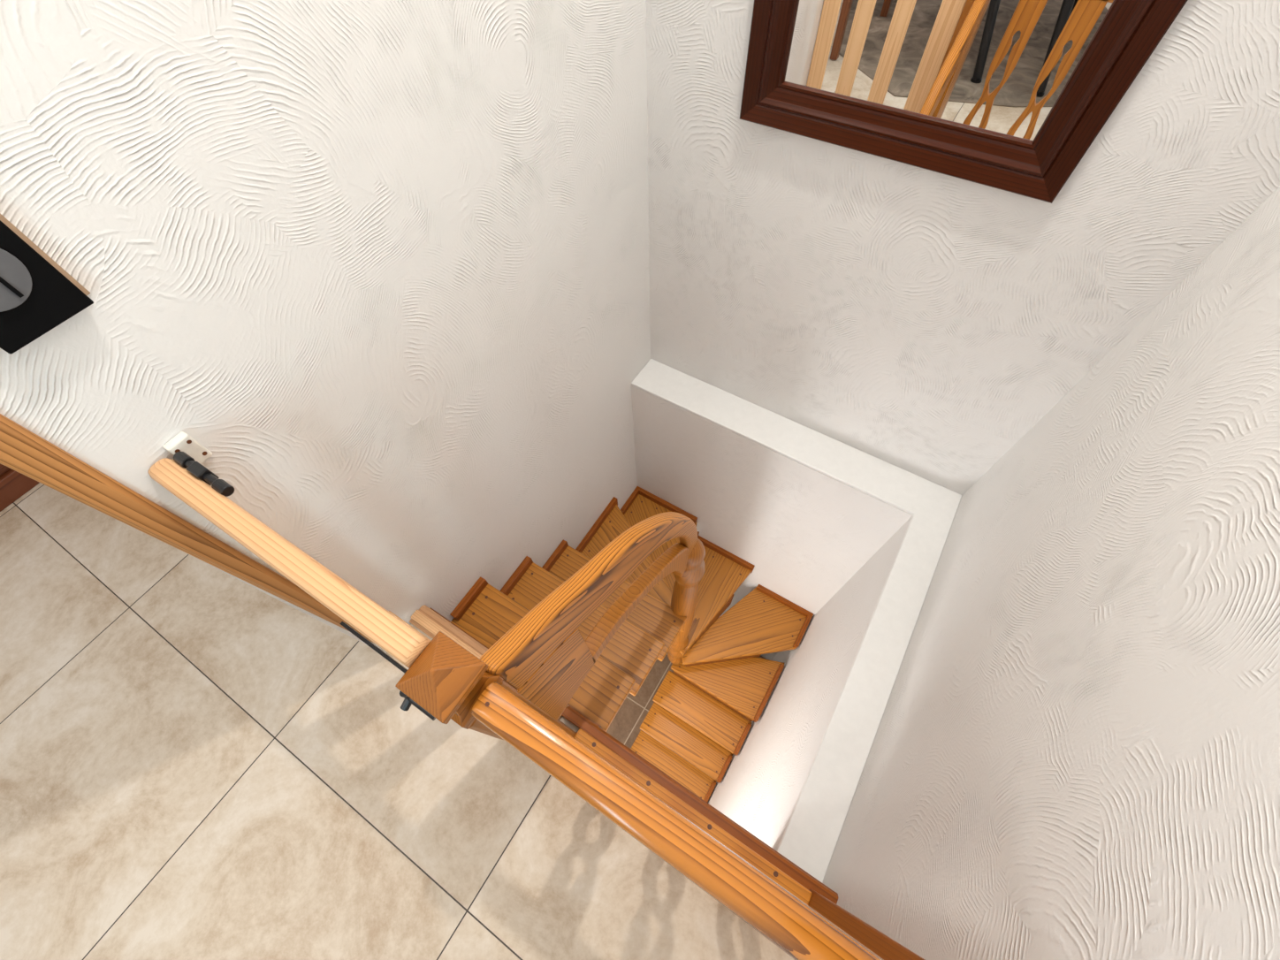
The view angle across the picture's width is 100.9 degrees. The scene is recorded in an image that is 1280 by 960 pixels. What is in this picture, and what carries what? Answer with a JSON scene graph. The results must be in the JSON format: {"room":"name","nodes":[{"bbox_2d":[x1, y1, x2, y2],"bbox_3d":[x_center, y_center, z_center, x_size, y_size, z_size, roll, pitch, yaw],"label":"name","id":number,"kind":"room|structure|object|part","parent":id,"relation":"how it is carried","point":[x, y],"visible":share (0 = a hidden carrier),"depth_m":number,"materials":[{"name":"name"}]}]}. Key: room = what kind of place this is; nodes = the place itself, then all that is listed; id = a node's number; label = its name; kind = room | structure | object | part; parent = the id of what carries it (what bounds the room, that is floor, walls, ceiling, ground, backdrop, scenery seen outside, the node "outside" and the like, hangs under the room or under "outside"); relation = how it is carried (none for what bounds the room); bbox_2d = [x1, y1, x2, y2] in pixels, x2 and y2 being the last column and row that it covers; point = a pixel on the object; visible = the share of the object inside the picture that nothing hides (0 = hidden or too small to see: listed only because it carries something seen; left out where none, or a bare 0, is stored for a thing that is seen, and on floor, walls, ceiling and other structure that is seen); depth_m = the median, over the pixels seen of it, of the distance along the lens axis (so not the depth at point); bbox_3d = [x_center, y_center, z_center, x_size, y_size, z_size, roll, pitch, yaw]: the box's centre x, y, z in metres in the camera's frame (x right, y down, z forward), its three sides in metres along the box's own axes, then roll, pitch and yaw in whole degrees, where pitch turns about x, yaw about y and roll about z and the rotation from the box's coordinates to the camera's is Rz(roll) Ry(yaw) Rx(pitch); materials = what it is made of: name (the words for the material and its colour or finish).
{"room":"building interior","nodes":[
{"label":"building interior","id":0,"kind":"room"},
{"bbox_2d":[0,0,650,653],"bbox_3d":[-0.377,-0.279,1.734,0.090,6.578,1.725,28,64,17],"label":"wall","id":1,"kind":"structure","parent":0,"point":[386,262],"depth_m":0.97,"materials":[{"name":"white paint"}]},
{"bbox_2d":[0,213,93,354],"bbox_3d":[-0.723,-0.235,0.576,0.032,0.171,0.110,28,64,17],"label":"wall control","id":2,"kind":"object","parent":1,"relation":"attached to","point":[37,295],"visible":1,"depth_m":0.62,"materials":[{"name":"black plastic"}]},
{"bbox_2d":[0,413,374,643],"bbox_3d":[-0.803,-0.004,0.726,0.014,2.100,0.066,28,64,17],"label":"trim","id":3,"kind":"structure","parent":1,"relation":"attached to","point":[22,451],"depth_m":0.82,"materials":[{"name":"brown wood"}]},
{"bbox_2d":[163,431,212,464],"bbox_3d":[-0.733,-0.048,0.857,0.018,0.058,0.036,28,64,17],"label":"bracket","id":4,"kind":"object","parent":1,"relation":"attached to","point":[181,442],"depth_m":0.84,"materials":[{"name":"white metal"}]},
{"bbox_2d":[410,609,481,659],"bbox_3d":[-0.473,0.550,1.590,0.562,0.030,0.031,28,64,17],"label":"trim","id":5,"kind":"structure","parent":1,"relation":"attached to","point":[417,616],"depth_m":1.63,"materials":[{"name":"brown wood"}]},
{"bbox_2d":[409,604,569,719],"bbox_3d":[-0.466,0.555,1.606,0.570,0.041,0.067,28,64,17],"label":"trim","id":6,"kind":"structure","parent":1,"relation":"attached to","point":[425,610],"depth_m":1.64,"materials":[{"name":"brown wood"}]},
{"bbox_2d":[631,358,961,882],"bbox_3d":[0.261,0.282,1.913,1.386,0.015,1.430,28,64,17],"label":"wall ledge","id":7,"kind":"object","parent":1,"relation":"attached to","point":[812,831],"depth_m":1.84,"materials":[{"name":"white paint"}]},
{"bbox_2d":[0,482,794,959],"bbox_3d":[-2.923,1.172,1.447,5.736,0.220,6.900,28,64,17],"label":"floor","id":8,"kind":"structure","parent":0,"point":[195,764],"depth_m":1.43,"materials":[{"name":"beige tile"}]},
{"bbox_2d":[0,463,38,511],"bbox_3d":[-2.274,-0.598,1.805,0.521,0.930,1.530,28,64,17],"label":"base cabinet","id":9,"kind":"object","parent":8,"relation":"on","point":[13,484],"visible":0.02,"depth_m":1.92,"materials":[{"name":"red wood"}]},
{"bbox_2d":[395,631,925,959],"bbox_3d":[0.081,0.635,0.955,0.825,1.005,0.101,28,64,17],"label":"balustrade","id":10,"kind":"object","parent":8,"relation":"on","point":[445,680],"visible":1,"depth_m":0.65,"materials":[{"name":"brown wood"}]},
{"bbox_2d":[147,451,435,720],"bbox_3d":[-0.502,0.334,1.106,0.601,0.876,0.091,29,64,18],"label":"gate","id":11,"kind":"object","parent":10,"relation":"attached to","point":[191,484],"visible":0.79,"depth_m":0.73,"materials":[{"name":"brown wood"}]},
{"bbox_3d":[-0.496,0.521,1.469,0.551,0.060,0.020,28,64,17],"label":"rail","id":12,"kind":"part","parent":11,"relation":"part of","materials":[{"name":"yellow wood"}]},
{"bbox_3d":[-0.237,0.516,1.123,0.078,0.855,0.078,28,64,17],"label":"newel post","id":13,"kind":"part","parent":10,"relation":"part of","materials":[{"name":"brown wood"}]},
{"bbox_3d":[0.076,0.444,0.615,0.674,0.046,0.050,28,64,17],"label":"handrail","id":14,"kind":"part","parent":10,"relation":"part of","materials":[{"name":"brown wood"}]},
{"bbox_3d":[0.101,0.878,1.360,0.680,0.060,0.087,28,64,17],"label":"rail","id":15,"kind":"part","parent":10,"relation":"part of","materials":[{"name":"orange wood"}]},
{"bbox_3d":[0.407,0.799,0.848,0.066,1.005,0.089,28,64,17],"label":"wall post","id":16,"kind":"part","parent":10,"relation":"part of","materials":[{"name":"brown wood"}]},
{"bbox_2d":[606,653,766,748],"bbox_3d":[-0.196,2.471,3.814,1.626,0.112,3.848,28,64,17],"label":"floor","id":17,"kind":"structure","parent":0,"point":[625,726],"depth_m":4.15,"materials":[{"name":"brown stone"}]},
{"bbox_2d":[430,486,813,802],"bbox_3d":[0.139,0.766,2.583,1.219,3.723,1.365,28,64,17],"label":"staircase","id":18,"kind":"structure","parent":17,"relation":"on","point":[584,629],"depth_m":2.29,"materials":[{"name":"brown wood"}]},
{"bbox_3d":[-0.017,0.236,1.274,0.039,0.923,0.704,28,64,17],"label":"handrail","id":19,"kind":"part","parent":18,"relation":"part of","materials":[{"name":"brown wood"}]},
{"bbox_3d":[0.016,0.344,1.537,0.039,0.541,0.514,28,64,17],"label":"rail","id":20,"kind":"part","parent":18,"relation":"part of","materials":[{"name":"orange wood"}]},
{"bbox_3d":[0.199,0.661,2.528,0.121,1.748,0.121,28,64,17],"label":"newel post","id":21,"kind":"part","parent":18,"relation":"part of","materials":[{"name":"brown wood"}]},
{"bbox_2d":[631,385,912,660],"bbox_3d":[0.632,0.541,3.398,1.386,2.824,0.172,28,64,17],"label":"wall","id":22,"kind":"structure","parent":0,"point":[805,532],"depth_m":2.51,"materials":[{"name":"white paint"}]},
{"bbox_2d":[707,516,912,851],"bbox_3d":[0.765,1.334,2.924,0.186,2.824,1.257,28,64,17],"label":"wall","id":23,"kind":"structure","parent":0,"point":[759,789],"depth_m":2.14,"materials":[{"name":"white paint"}]},
{"bbox_2d":[645,0,1279,495],"bbox_3d":[0.729,-0.501,1.829,1.536,6.578,0.150,28,64,17],"label":"wall","id":24,"kind":"structure","parent":0,"point":[921,322],"depth_m":1.44,"materials":[{"name":"white paint"}]},
{"bbox_2d":[739,0,1187,203],"bbox_3d":[0.574,-1.115,0.733,0.765,1.282,0.026,28,64,17],"label":"wall mirror","id":25,"kind":"object","parent":24,"relation":"attached to","point":[1009,95],"visible":1,"depth_m":1.12,"materials":[{"name":"brown wood"}]},
{"bbox_3d":[0.591,-0.815,1.241,0.765,0.100,0.026,28,64,17],"label":"frame rail","id":26,"kind":"part","parent":25,"relation":"part of","materials":[{"name":"brown wood"}]},
{"bbox_2d":[784,0,1113,140],"bbox_3d":[0.578,-1.120,0.735,0.570,1.087,0.008,28,64,17],"label":"mirror glass","id":27,"kind":"object","parent":25,"relation":"on","point":[986,70],"depth_m":1.10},
{"bbox_2d":[822,186,1279,959],"bbox_3d":[-0.489,2.334,0.191,0.150,6.578,6.698,28,64,17],"label":"wall","id":28,"kind":"structure","parent":0,"point":[1074,754],"depth_m":0.83,"materials":[{"name":"white paint"}]},
{"bbox_2d":[561,706,838,904],"bbox_3d":[0.131,0.851,1.415,0.816,0.052,0.032,28,64,17],"label":"trim","id":29,"kind":"structure","parent":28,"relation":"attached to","point":[744,836],"depth_m":1.38,"materials":[{"name":"brown wood"}]}
]}

